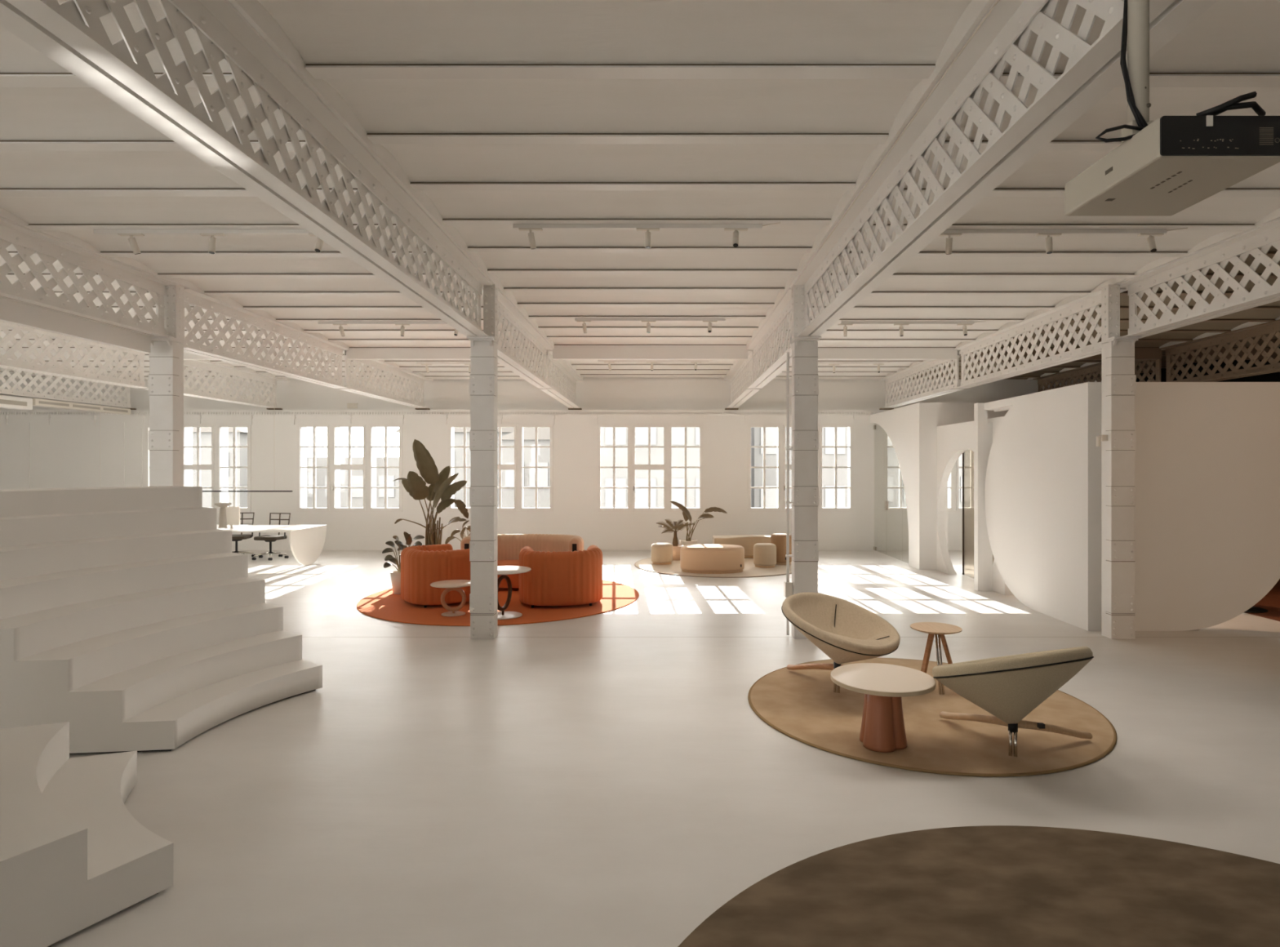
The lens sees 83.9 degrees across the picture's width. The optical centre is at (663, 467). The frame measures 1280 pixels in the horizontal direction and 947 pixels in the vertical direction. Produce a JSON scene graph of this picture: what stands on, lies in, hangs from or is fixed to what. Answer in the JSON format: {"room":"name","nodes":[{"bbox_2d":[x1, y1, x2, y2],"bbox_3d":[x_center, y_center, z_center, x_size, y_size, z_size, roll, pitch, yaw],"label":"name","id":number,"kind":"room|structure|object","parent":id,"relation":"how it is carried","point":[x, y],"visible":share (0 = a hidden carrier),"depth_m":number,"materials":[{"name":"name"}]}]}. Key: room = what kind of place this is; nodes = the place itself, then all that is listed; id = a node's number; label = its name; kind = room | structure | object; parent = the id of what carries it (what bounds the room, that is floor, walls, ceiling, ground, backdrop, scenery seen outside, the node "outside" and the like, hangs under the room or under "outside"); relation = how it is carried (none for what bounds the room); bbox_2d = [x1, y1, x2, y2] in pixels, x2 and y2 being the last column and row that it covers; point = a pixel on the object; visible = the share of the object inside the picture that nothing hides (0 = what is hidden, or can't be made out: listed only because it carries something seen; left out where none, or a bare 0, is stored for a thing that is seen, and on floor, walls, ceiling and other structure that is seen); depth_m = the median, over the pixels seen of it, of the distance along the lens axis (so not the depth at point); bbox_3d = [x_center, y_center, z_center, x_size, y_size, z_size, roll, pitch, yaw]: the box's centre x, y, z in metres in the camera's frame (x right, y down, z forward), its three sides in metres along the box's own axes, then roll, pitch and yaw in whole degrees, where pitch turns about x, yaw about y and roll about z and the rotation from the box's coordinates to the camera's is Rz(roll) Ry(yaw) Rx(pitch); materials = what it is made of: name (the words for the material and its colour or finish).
{"room":"office lounge","nodes":[
{"label":"office lounge","id":0,"kind":"room"},
{"bbox_2d":[0,412,973,550],"bbox_3d":[-2.700,0.280,16.600,26.600,3.240,0.400,0,0,0],"label":"wall","id":1,"kind":"structure","parent":0,"point":[70,451],"depth_m":16.40,"materials":[{"name":"white paint"}]},
{"bbox_2d":[28,422,30,488],"bbox_3d":[-14.617,0.425,16.394,0.024,2.950,0.012,0,0,0],"label":"trim","id":2,"kind":"structure","parent":1,"relation":"attached to","point":[28,422],"depth_m":16.39,"materials":[{"name":"white paint"}]},
{"bbox_2d":[145,423,251,511],"bbox_3d":[-10.721,-0.004,16.410,2.432,2.035,0.130,0,0,0],"label":"window","id":3,"kind":"structure","parent":1,"relation":"in","point":[198,467],"depth_m":16.38,"materials":[{"name":"white paint"}]},
{"bbox_2d":[296,423,402,511],"bbox_3d":[-7.229,-0.004,16.410,2.432,2.035,0.130,0,0,0],"label":"window","id":4,"kind":"structure","parent":1,"relation":"in","point":[349,467],"depth_m":16.38,"materials":[{"name":"white paint"}]},
{"bbox_2d":[0,409,888,415],"bbox_3d":[-2.691,-1.275,16.375,26.618,0.120,0.050,0,0,0],"label":"trim","id":5,"kind":"structure","parent":1,"relation":"attached to","point":[2,412],"depth_m":16.37,"materials":[{"name":"white paint"}]},
{"bbox_2d":[447,423,553,511],"bbox_3d":[-3.752,-0.004,16.410,2.432,2.035,0.130,0,0,0],"label":"window","id":6,"kind":"structure","parent":1,"relation":"in","point":[500,467],"depth_m":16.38,"materials":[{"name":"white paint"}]},
{"bbox_2d":[597,423,702,511],"bbox_3d":[-0.306,-0.004,16.410,2.432,2.035,0.130,0,0,0],"label":"window","id":7,"kind":"structure","parent":1,"relation":"in","point":[649,467],"depth_m":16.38,"materials":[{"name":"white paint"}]},
{"bbox_2d":[747,423,853,511],"bbox_3d":[3.163,-0.004,16.410,2.432,2.035,0.130,0,0,0],"label":"window","id":8,"kind":"structure","parent":1,"relation":"in","point":[851,508],"depth_m":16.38,"materials":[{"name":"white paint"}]},
{"bbox_2d":[884,430,973,511],"bbox_3d":[6.309,-0.004,16.410,2.432,2.035,0.130,0,0,0],"label":"window","id":9,"kind":"structure","parent":1,"relation":"in","point":[900,508],"depth_m":16.38,"materials":[{"name":"white paint"}]},
{"bbox_2d":[0,377,1097,409],"bbox_3d":[-2.700,-1.895,16.770,26.600,1.110,0.060,0,0,0],"label":"wall","id":10,"kind":"structure","parent":0,"point":[592,393],"depth_m":16.74,"materials":[{"name":"white paint"}]},
{"bbox_2d":[0,0,1279,380],"bbox_3d":[-2.700,-2.163,4.854,26.600,0.575,23.892,0,0,0],"label":"ceiling","id":11,"kind":"structure","parent":0,"point":[492,116],"depth_m":5.19,"materials":[{"name":"paint"}]},
{"bbox_2d":[0,360,135,408],"bbox_3d":[-12.300,-1.709,14.385,0.276,0.682,4.010,0,0,0],"label":"girder","id":12,"kind":"object","parent":11,"relation":"attached to","point":[23,393],"visible":0.8,"depth_m":14.53,"materials":[{"name":"white metal"}]},
{"bbox_2d":[0,395,32,409],"bbox_3d":[-12.297,-1.230,12.325,0.265,0.220,2.850,0,0,0],"label":"air conditioner","id":13,"kind":"object","parent":12,"relation":"attached to","point":[6,402],"visible":1,"depth_m":13.38,"materials":[{"name":"white paint"}]},
{"bbox_2d":[31,398,130,414],"bbox_3d":[-12.297,-1.285,15.060,0.205,0.130,2.480,0,0,0],"label":"grille","id":14,"kind":"object","parent":12,"relation":"attached to","point":[36,402],"visible":0.96,"depth_m":14.87,"materials":[{"name":"beige plastic"}]},
{"bbox_2d":[0,320,148,388],"bbox_3d":[-8.930,-1.709,10.160,0.276,0.682,4.120,0,0,0],"label":"girder","id":15,"kind":"object","parent":11,"relation":"attached to","point":[46,368],"visible":0.97,"depth_m":10.68,"materials":[{"name":"white metal"}]},
{"bbox_2d":[0,217,175,337],"bbox_3d":[-5.570,-1.748,3.163,0.276,0.605,9.525,0,0,0],"label":"girder","id":16,"kind":"object","parent":11,"relation":"attached to","point":[26,241],"visible":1,"depth_m":6.73,"materials":[{"name":"white metal"}]},
{"bbox_2d":[93,229,324,254],"bbox_3d":[-3.857,-1.953,6.145,2.092,0.209,0.104,0,0,2],"label":"track light","id":17,"kind":"object","parent":11,"relation":"attached to","point":[211,247],"visible":0.78,"depth_m":6.12,"materials":[{"name":"white paint"}]},
{"bbox_2d":[143,352,281,408],"bbox_3d":[-8.930,-1.709,14.385,0.276,0.682,4.010,0,0,0],"label":"girder","id":18,"kind":"object","parent":11,"relation":"attached to","point":[206,366],"visible":0.74,"depth_m":14.55,"materials":[{"name":"white metal"}]},
{"bbox_2d":[0,0,492,336],"bbox_3d":[-2.045,-1.748,3.163,0.276,0.605,9.525,0,0,0],"label":"girder","id":19,"kind":"object","parent":11,"relation":"attached to","point":[121,70],"visible":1,"depth_m":3.50,"materials":[{"name":"white metal"}]},
{"bbox_2d":[202,490,292,492],"bbox_3d":[-9.428,-0.800,13.900,4.344,2.540,0.040,0,0,0],"label":"pendant light","id":20,"kind":"object","parent":11,"relation":"hanging from","point":[202,491],"visible":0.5,"depth_m":13.88,"materials":[{"name":"black paint"}]},
{"bbox_2d":[183,288,349,388],"bbox_3d":[-5.530,-1.709,10.160,0.276,0.682,4.120,0,0,0],"label":"girder","id":21,"kind":"object","parent":11,"relation":"attached to","point":[201,300],"visible":0.96,"depth_m":9.61,"materials":[{"name":"white metal"}]},
{"bbox_2d":[338,350,429,408],"bbox_3d":[-5.530,-1.709,14.385,0.276,0.682,4.010,0,0,0],"label":"girder","id":22,"kind":"object","parent":11,"relation":"attached to","point":[380,365],"visible":0.98,"depth_m":14.06,"materials":[{"name":"white metal"}]},
{"bbox_2d":[318,321,458,336],"bbox_3d":[-3.775,-1.953,10.004,2.140,0.209,0.104,0,0,2],"label":"track light","id":23,"kind":"object","parent":11,"relation":"attached to","point":[335,323],"visible":0.77,"depth_m":9.98,"materials":[{"name":"white paint"}]},
{"bbox_2d":[416,362,499,373],"bbox_3d":[-3.752,-1.953,13.872,2.116,0.209,0.101,0,0,2],"label":"track light","id":24,"kind":"object","parent":11,"relation":"attached to","point":[421,363],"visible":0.6,"depth_m":13.85,"materials":[{"name":"white paint"}]},
{"bbox_2d":[480,288,553,388],"bbox_3d":[-2.030,-1.709,10.160,0.276,0.682,4.120,0,0,0],"label":"girder","id":25,"kind":"object","parent":11,"relation":"attached to","point":[507,311],"visible":0.84,"depth_m":9.98,"materials":[{"name":"white metal"}]},
{"bbox_2d":[539,350,581,408],"bbox_3d":[-2.030,-1.709,14.385,0.276,0.682,4.010,0,0,0],"label":"girder","id":26,"kind":"object","parent":11,"relation":"attached to","point":[561,366],"visible":0.97,"depth_m":13.99,"materials":[{"name":"white metal"}]},
{"bbox_2d":[512,222,780,248],"bbox_3d":[-0.145,-1.998,6.139,2.299,0.209,0.101,0,0,2],"label":"track light","id":27,"kind":"object","parent":11,"relation":"attached to","point":[735,228],"visible":1,"depth_m":6.12,"materials":[{"name":"white paint"}]},
{"bbox_2d":[597,360,711,370],"bbox_3d":[-0.119,-1.998,13.870,2.311,0.209,0.101,0,0,2],"label":"track light","id":28,"kind":"object","parent":11,"relation":"attached to","point":[604,361],"visible":1,"depth_m":13.85,"materials":[{"name":"white paint"}]},
{"bbox_2d":[575,317,736,333],"bbox_3d":[-0.106,-1.998,9.999,2.262,0.209,0.101,0,0,2],"label":"track light","id":29,"kind":"object","parent":11,"relation":"attached to","point":[709,321],"visible":1,"depth_m":9.98,"materials":[{"name":"white paint"}]},
{"bbox_2d":[725,350,760,408],"bbox_3d":[1.570,-1.709,14.385,0.276,0.682,4.010,0,0,0],"label":"girder","id":30,"kind":"object","parent":11,"relation":"attached to","point":[742,367],"visible":0.97,"depth_m":14.00,"materials":[{"name":"white metal"}]},
{"bbox_2d":[746,288,805,388],"bbox_3d":[1.570,-1.709,10.160,0.276,0.682,4.120,0,0,0],"label":"girder","id":31,"kind":"object","parent":11,"relation":"attached to","point":[780,314],"visible":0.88,"depth_m":9.97,"materials":[{"name":"white metal"}]},
{"bbox_2d":[817,361,889,373],"bbox_3d":[3.469,-1.953,13.871,1.869,0.209,0.101,0,0,2],"label":"track light","id":32,"kind":"object","parent":11,"relation":"attached to","point":[828,363],"visible":0.7,"depth_m":13.85,"materials":[{"name":"white paint"}]},
{"bbox_2d":[837,320,986,336],"bbox_3d":[3.485,-1.953,10.000,2.052,0.209,0.101,0,0,2],"label":"track light","id":33,"kind":"object","parent":11,"relation":"attached to","point":[964,324],"visible":1,"depth_m":9.98,"materials":[{"name":"white paint"}]},
{"bbox_2d":[880,350,964,408],"bbox_3d":[5.130,-1.709,14.385,0.276,0.682,4.010,0,0,0],"label":"girder","id":34,"kind":"object","parent":11,"relation":"attached to","point":[926,366],"visible":0.95,"depth_m":14.07,"materials":[{"name":"white metal"}]},
{"bbox_2d":[794,0,1217,336],"bbox_3d":[1.595,-1.748,3.163,0.276,0.605,9.525,0,0,0],"label":"girder","id":35,"kind":"object","parent":11,"relation":"attached to","point":[1091,72],"visible":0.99,"depth_m":3.55,"materials":[{"name":"white metal"}]},
{"bbox_2d":[819,0,999,248],"bbox_3d":[1.453,-2.030,2.700,0.012,0.020,7.800,0,0,0],"label":"cable","id":36,"kind":"object","parent":35,"relation":"attached to","point":[997,1],"visible":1,"depth_m":3.94,"materials":[{"name":"beige plastic"}]},
{"bbox_2d":[954,288,1125,388],"bbox_3d":[5.130,-1.709,10.160,0.276,0.682,4.120,0,0,0],"label":"girder","id":37,"kind":"object","parent":11,"relation":"attached to","point":[1091,300],"visible":0.95,"depth_m":9.74,"materials":[{"name":"white metal"}]},
{"bbox_2d":[938,227,1187,254],"bbox_3d":[3.427,-1.953,6.140,2.118,0.209,0.101,0,0,2],"label":"track light","id":38,"kind":"object","parent":11,"relation":"attached to","point":[1151,233],"visible":0.98,"depth_m":6.12,"materials":[{"name":"white paint"}]},
{"bbox_2d":[1032,350,1165,391],"bbox_3d":[8.650,-1.709,14.385,0.276,0.682,4.010,0,0,0],"label":"girder","id":39,"kind":"object","parent":11,"relation":"attached to","point":[1091,370],"visible":0.41,"depth_m":14.46,"materials":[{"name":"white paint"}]},
{"bbox_2d":[1064,0,1279,215],"bbox_3d":[1.463,-1.464,2.116,0.448,1.263,0.488,0,0,0],"label":"ceiling projector","id":40,"kind":"object","parent":11,"relation":"hanging from","point":[1166,165],"visible":1,"depth_m":2.02,"materials":[{"name":"beige plastic"}]},
{"bbox_2d":[1117,217,1279,337],"bbox_3d":[5.200,-1.748,3.163,0.276,0.605,9.525,0,0,0],"label":"girder","id":41,"kind":"object","parent":11,"relation":"attached to","point":[1265,236],"visible":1,"depth_m":6.74,"materials":[{"name":"white metal"}]},
{"bbox_2d":[1159,319,1279,382],"bbox_3d":[8.650,-1.709,10.160,0.276,0.682,4.120,0,0,0],"label":"girder","id":42,"kind":"object","parent":11,"relation":"attached to","point":[1273,328],"visible":0.97,"depth_m":10.89,"materials":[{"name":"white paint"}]},
{"bbox_2d":[48,550,1279,946],"bbox_3d":[-2.700,2.000,4.825,27.000,0.200,24.050,0,0,0],"label":"floor","id":43,"kind":"structure","parent":0,"point":[613,778],"depth_m":4.40,"materials":[{"name":"white concrete"}]},
{"bbox_2d":[0,721,173,946],"bbox_3d":[-3.790,1.048,2.720,3.003,1.704,3.448,0,0,-42],"label":"seating","id":44,"kind":"object","parent":43,"relation":"on","point":[73,857],"visible":1,"depth_m":3.07,"materials":[{"name":"grey"}]},
{"bbox_2d":[0,485,322,754],"bbox_3d":[-4.529,1.048,6.086,3.230,1.704,3.285,0,0,0],"label":"seating","id":45,"kind":"object","parent":43,"relation":"on","point":[129,619],"visible":1,"depth_m":5.62,"materials":[{"name":"grey"}]},
{"bbox_2d":[148,284,183,486],"bbox_3d":[-5.570,-0.075,7.938,0.300,3.950,0.265,0,0,0],"label":"column","id":46,"kind":"structure","parent":43,"relation":"on","point":[166,376],"depth_m":7.89,"materials":[{"name":"white metal"}]},
{"bbox_2d":[0,297,151,352],"bbox_3d":[-5.655,-1.352,3.100,0.070,0.184,9.400,0,0,0],"label":"ceiling beam","id":47,"kind":"structure","parent":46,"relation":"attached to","point":[12,312],"depth_m":6.74,"materials":[{"name":"white paint"}]},
{"bbox_2d":[231,512,255,556],"bbox_3d":[-9.005,1.429,15.029,0.650,0.937,0.615,0,0,-10],"label":"office chair","id":48,"kind":"object","parent":43,"relation":"on","point":[236,538],"visible":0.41,"depth_m":15.01,"materials":[{"name":"black metal"}]},
{"bbox_2d":[251,512,290,560],"bbox_3d":[-8.196,1.429,14.879,0.650,0.937,0.615,0,0,8],"label":"office chair","id":49,"kind":"object","parent":43,"relation":"on","point":[268,538],"visible":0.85,"depth_m":14.85,"materials":[{"name":"black metal"}]},
{"bbox_2d":[217,524,326,564],"bbox_3d":[-9.160,1.536,13.920,4.480,0.728,1.400,0,0,0],"label":"desk","id":50,"kind":"object","parent":43,"relation":"on","point":[307,542],"visible":0.5,"depth_m":13.84,"materials":[{"name":"white laminate"}]},
{"bbox_2d":[213,502,231,528],"bbox_3d":[-4.558,0.490,7.360,0.156,0.263,0.156,0,0,0],"label":"mushroom lamp","id":51,"kind":"object","parent":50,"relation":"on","point":[222,519],"visible":1,"depth_m":7.33,"materials":[{"name":"beige plastic"}]},
{"bbox_2d":[225,506,239,528],"bbox_3d":[-8.377,0.962,13.800,0.320,0.420,0.140,0,0,0],"label":"computer monitor","id":52,"kind":"object","parent":50,"relation":"on","point":[233,513],"visible":0.63,"depth_m":13.78,"materials":[{"name":"beige plastic"}]},
{"bbox_2d":[466,284,497,639],"bbox_3d":[-2.010,-0.075,7.938,0.300,3.950,0.265,0,0,0],"label":"column","id":53,"kind":"structure","parent":43,"relation":"on","point":[483,349],"depth_m":7.89,"materials":[{"name":"white"}]},
{"bbox_2d":[356,579,639,626],"bbox_3d":[-2.360,1.893,10.520,4.000,0.014,4.000,0,0,0],"label":"round rug","id":54,"kind":"object","parent":43,"relation":"on","point":[385,605],"visible":0.55,"depth_m":9.48,"materials":[{"name":"orange fabric"}]},
{"bbox_2d":[382,531,424,594],"bbox_3d":[-3.870,1.415,10.640,0.647,0.936,0.446,0,0,0],"label":"rubber plant","id":55,"kind":"object","parent":54,"relation":"on","point":[395,575],"visible":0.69,"depth_m":10.60,"materials":[{"name":"green plant"}]},
{"bbox_2d":[392,439,468,545],"bbox_3d":[-3.672,0.716,11.203,1.292,2.333,0.604,0,0,0],"label":"potted plant","id":56,"kind":"object","parent":54,"relation":"on","point":[439,487],"visible":0.82,"depth_m":11.17,"materials":[{"name":"green plant"}]},
{"bbox_2d":[400,543,470,607],"bbox_3d":[-3.211,1.501,10.012,0.847,0.762,1.034,0,0,-38],"label":"armchair","id":57,"kind":"object","parent":54,"relation":"on","point":[422,566],"visible":0.9,"depth_m":9.60,"materials":[{"name":"orange fabric"}]},
{"bbox_2d":[430,579,470,616],"bbox_3d":[-2.700,1.683,9.150,0.570,0.400,0.570,0,0,0],"label":"side table","id":58,"kind":"object","parent":54,"relation":"on","point":[451,584],"visible":0.98,"depth_m":9.13,"materials":[{"name":"beige laminate"}]},
{"bbox_2d":[444,520,470,544],"bbox_3d":[-3.377,1.347,12.142,0.616,1.070,0.356,0,0,0],"label":"plant","id":59,"kind":"object","parent":54,"relation":"on","point":[468,527],"visible":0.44,"depth_m":12.02,"materials":[{"name":"green plant"}]},
{"bbox_2d":[497,565,531,619],"bbox_3d":[-2.040,1.587,9.050,0.710,0.590,0.710,0,0,0],"label":"side table","id":60,"kind":"object","parent":54,"relation":"on","point":[504,571],"visible":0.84,"depth_m":9.05,"materials":[{"name":"white laminate"}]},
{"bbox_2d":[460,533,583,587],"bbox_3d":[-2.220,1.481,11.284,1.934,0.803,0.928,0,0,0],"label":"curved sofa","id":61,"kind":"object","parent":54,"relation":"on","point":[509,546],"visible":0.41,"depth_m":11.48,"materials":[{"name":"beige"}]},
{"bbox_2d":[497,560,519,565],"bbox_3d":[-2.220,1.647,11.200,1.480,0.330,0.640,0,0,0],"label":"sofa seat","id":62,"kind":"object","parent":61,"relation":"on","point":[500,562],"depth_m":11.09,"materials":[{"name":"orange fabric"}]},
{"bbox_2d":[519,545,602,608],"bbox_3d":[-1.428,1.501,9.937,1.156,0.763,0.927,0,0,-10],"label":"armchair","id":63,"kind":"object","parent":54,"relation":"on","point":[564,578],"visible":0.99,"depth_m":9.52,"materials":[{"name":"orange fabric"}]},
{"bbox_2d":[634,557,791,577],"bbox_3d":[1.130,1.892,13.980,3.396,0.016,3.396,0,0,0],"label":"round rug","id":64,"kind":"object","parent":43,"relation":"on","point":[749,570],"visible":0.4,"depth_m":13.10,"materials":[{"name":"beige fabric"}]},
{"bbox_2d":[651,542,672,564],"bbox_3d":[-0.030,1.688,13.990,0.424,0.390,0.424,0,0,0],"label":"ottoman","id":65,"kind":"object","parent":64,"relation":"on","point":[661,553],"visible":1,"depth_m":13.81,"materials":[{"name":"beige fabric"}]},
{"bbox_2d":[656,518,694,560],"bbox_3d":[0.244,1.454,14.599,0.784,0.857,0.520,0,0,0],"label":"sago palm","id":66,"kind":"object","parent":64,"relation":"on","point":[676,547],"visible":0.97,"depth_m":14.53,"materials":[{"name":"plant"}]},
{"bbox_2d":[671,544,683,560],"bbox_3d":[0.246,1.738,14.600,0.340,0.290,0.340,0,0,0],"label":"pot","id":67,"kind":"object","parent":66,"relation":"on","point":[676,548],"depth_m":14.45,"materials":[{"name":"beige ceramic"}]},
{"bbox_2d":[670,501,727,545],"bbox_3d":[0.741,1.287,14.884,1.169,1.190,0.447,0,0,9],"label":"banana plant","id":68,"kind":"object","parent":64,"relation":"on","point":[686,513],"visible":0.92,"depth_m":14.87,"materials":[{"name":"green plant"}]},
{"bbox_2d":[680,543,744,573],"bbox_3d":[0.895,1.657,13.000,1.170,0.450,0.796,0,0,0],"label":"ottoman","id":69,"kind":"object","parent":64,"relation":"on","point":[707,558],"visible":1,"depth_m":12.67,"materials":[{"name":"beige fabric"}]},
{"bbox_2d":[712,534,770,558],"bbox_3d":[1.790,1.657,14.876,1.500,0.450,0.711,0,0,0],"label":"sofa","id":70,"kind":"object","parent":64,"relation":"on","point":[748,542],"visible":0.38,"depth_m":14.81,"materials":[{"name":"beige fabric"}]},
{"bbox_2d":[753,542,776,568],"bbox_3d":[1.937,1.667,13.560,0.430,0.430,0.430,0,0,0],"label":"ottoman","id":71,"kind":"object","parent":64,"relation":"on","point":[764,553],"visible":1,"depth_m":13.38,"materials":[{"name":"beige fabric"}]},
{"bbox_2d":[770,533,791,564],"bbox_3d":[2.320,1.593,13.980,0.420,0.580,0.420,0,0,0],"label":"ottoman","id":72,"kind":"object","parent":64,"relation":"on","point":[779,540],"visible":0.7,"depth_m":13.79,"materials":[{"name":"brown fabric"}]},
{"bbox_2d":[791,284,821,639],"bbox_3d":[1.585,-0.075,7.938,0.300,3.950,0.265,0,0,0],"label":"column","id":73,"kind":"structure","parent":43,"relation":"on","point":[805,376],"depth_m":7.89,"materials":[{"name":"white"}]},
{"bbox_2d":[783,351,792,635],"bbox_3d":[1.407,0.290,8.000,0.085,3.180,0.100,0,0,0],"label":"cable conduit","id":74,"kind":"object","parent":73,"relation":"attached to","point":[788,585],"visible":0.87,"depth_m":7.99,"materials":[{"name":"white paint"}]},
{"bbox_2d":[747,657,1116,777],"bbox_3d":[2.042,1.892,5.716,2.706,0.016,2.706,0,0,0],"label":"round rug","id":75,"kind":"object","parent":43,"relation":"on","point":[802,705],"visible":0.75,"depth_m":5.13,"materials":[{"name":"beige fabric"}]},
{"bbox_2d":[781,591,900,693],"bbox_3d":[1.468,1.492,5.983,0.995,0.775,1.028,0,0,18],"label":"lounge chair","id":76,"kind":"object","parent":75,"relation":"on","point":[845,631],"visible":0.98,"depth_m":6.13,"materials":[{"name":"beige fabric"}]},
{"bbox_2d":[831,662,935,752],"bbox_3d":[1.495,1.655,4.860,0.686,0.456,0.686,0,0,0],"label":"coffee table","id":77,"kind":"object","parent":75,"relation":"on","point":[883,686],"visible":1,"depth_m":4.76,"materials":[{"name":"beige laminate"}]},
{"bbox_2d":[910,622,962,694],"bbox_3d":[2.310,1.616,6.030,0.412,0.531,0.412,0,0,0],"label":"side table","id":78,"kind":"object","parent":75,"relation":"on","point":[932,628],"visible":0.9,"depth_m":5.97,"materials":[{"name":"brown wood"}]},
{"bbox_2d":[932,646,1093,756],"bbox_3d":[2.307,1.492,4.702,0.991,0.775,0.970,0,0,26],"label":"lounge chair","id":79,"kind":"object","parent":75,"relation":"on","point":[1009,688],"visible":1,"depth_m":4.46,"materials":[{"name":"beige fabric"}]},
{"bbox_2d":[678,825,1279,946],"bbox_3d":[1.776,1.893,1.717,4.076,0.014,4.076,0,0,0],"label":"round rug","id":80,"kind":"object","parent":43,"relation":"on","point":[996,886],"visible":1,"depth_m":3.14,"materials":[{"name":"brown fabric"}]},
{"bbox_2d":[1101,284,1142,639],"bbox_3d":[5.100,-0.075,7.938,0.300,3.950,0.265,0,0,0],"label":"column","id":81,"kind":"structure","parent":43,"relation":"on","point":[1117,352],"depth_m":7.89,"materials":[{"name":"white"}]},
{"bbox_2d":[1244,578,1279,621],"bbox_3d":[9.100,1.896,12.500,2.960,0.008,7.600,0,0,0],"label":"carpet","id":82,"kind":"object","parent":43,"relation":"on","point":[1270,602],"visible":0.02,"depth_m":9.85,"materials":[{"name":"orange carpet"}]},
{"bbox_2d":[1244,606,1267,613],"bbox_3d":[7.750,1.569,9.550,0.720,0.645,0.720,0,0,0],"label":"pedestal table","id":83,"kind":"object","parent":82,"relation":"on","point":[1254,609],"visible":0.09,"depth_m":9.37,"materials":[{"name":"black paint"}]},
{"bbox_2d":[870,402,928,569],"bbox_3d":[4.850,0.342,14.825,0.160,3.117,3.150,0,0,0],"label":"wall","id":84,"kind":"structure","parent":0,"point":[906,427],"depth_m":13.50,"materials":[{"name":"white paint"}]},
{"bbox_2d":[928,402,1008,569],"bbox_3d":[6.190,0.342,13.325,2.520,3.117,0.150,0,0,0],"label":"wall","id":85,"kind":"structure","parent":0,"point":[940,414],"depth_m":13.25,"materials":[{"name":"white paint"}]},
{"bbox_2d":[936,416,1013,595],"bbox_3d":[5.155,0.565,11.925,0.130,2.670,2.650,0,0,0],"label":"wall","id":86,"kind":"structure","parent":0,"point":[953,440],"depth_m":12.86,"materials":[{"name":"white paint"}]},
{"bbox_2d":[962,452,964,574],"bbox_3d":[5.300,0.770,11.965,0.060,2.240,1.230,0,0,0],"label":"door","id":87,"kind":"structure","parent":86,"relation":"in","point":[963,452],"depth_m":12.58,"materials":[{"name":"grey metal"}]},
{"bbox_2d":[984,383,1079,627],"bbox_3d":[5.023,0.450,9.700,0.154,2.900,2.500,0,0,0],"label":"wall","id":88,"kind":"structure","parent":0,"point":[1032,489],"depth_m":9.37,"materials":[{"name":"white paint"}]},
{"bbox_2d":[973,394,1027,591],"bbox_3d":[5.025,0.450,9.780,0.350,2.900,2.640,0,0,0],"label":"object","id":89,"kind":"structure","parent":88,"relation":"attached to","point":[983,430],"depth_m":10.97,"materials":[{"name":"white paint"}]},
{"bbox_2d":[1080,382,1279,631],"bbox_3d":[6.198,0.450,8.367,2.504,2.900,0.165,0,0,0],"label":"wall","id":90,"kind":"structure","parent":0,"point":[1207,454],"depth_m":8.29,"materials":[{"name":"white paint"}]},
{"bbox_2d":[1134,346,1279,382],"bbox_3d":[10.700,-0.275,4.825,0.200,4.350,24.050,0,0,0],"label":"wall","id":91,"kind":"structure","parent":0,"point":[1275,376],"depth_m":13.16,"materials":[{"name":"black"}]},
{"label":"outside","id":92,"kind":"structure","parent":0,"visible":0},
{"bbox_3d":[0.000,11.000,128.950,280.000,0.200,222.100,0,0,0],"label":"ground","id":93,"kind":"structure","parent":92,"visible":0},
{"bbox_2d":[192,426,310,507],"bbox_3d":[-29.500,3.400,45.900,9.600,15.000,8.200,0,0,0],"label":"apartment building","id":94,"kind":"structure","parent":93,"relation":"on","point":[206,432],"depth_m":42.00,"materials":[{"name":"grey"}]},
{"bbox_2d":[306,457,399,507],"bbox_3d":[-20.500,5.100,49.970,7.000,11.600,8.060,0,0,0],"label":"apartment building","id":95,"kind":"structure","parent":93,"relation":"on","point":[357,476],"depth_m":46.00,"materials":[{"name":"grey"}]},
{"bbox_2d":[395,426,514,507],"bbox_3d":[-13.000,3.300,49.900,8.600,15.200,8.200,0,0,0],"label":"apartment building","id":96,"kind":"structure","parent":93,"relation":"on","point":[458,431],"depth_m":46.00,"materials":[{"name":"grey"}]},
{"bbox_2d":[887,435,973,507],"bbox_3d":[14.000,3.600,43.970,8.000,14.600,8.060,0,0,0],"label":"apartment building","id":97,"kind":"structure","parent":93,"relation":"on","point":[892,460],"depth_m":40.00,"materials":[{"name":"grey"}]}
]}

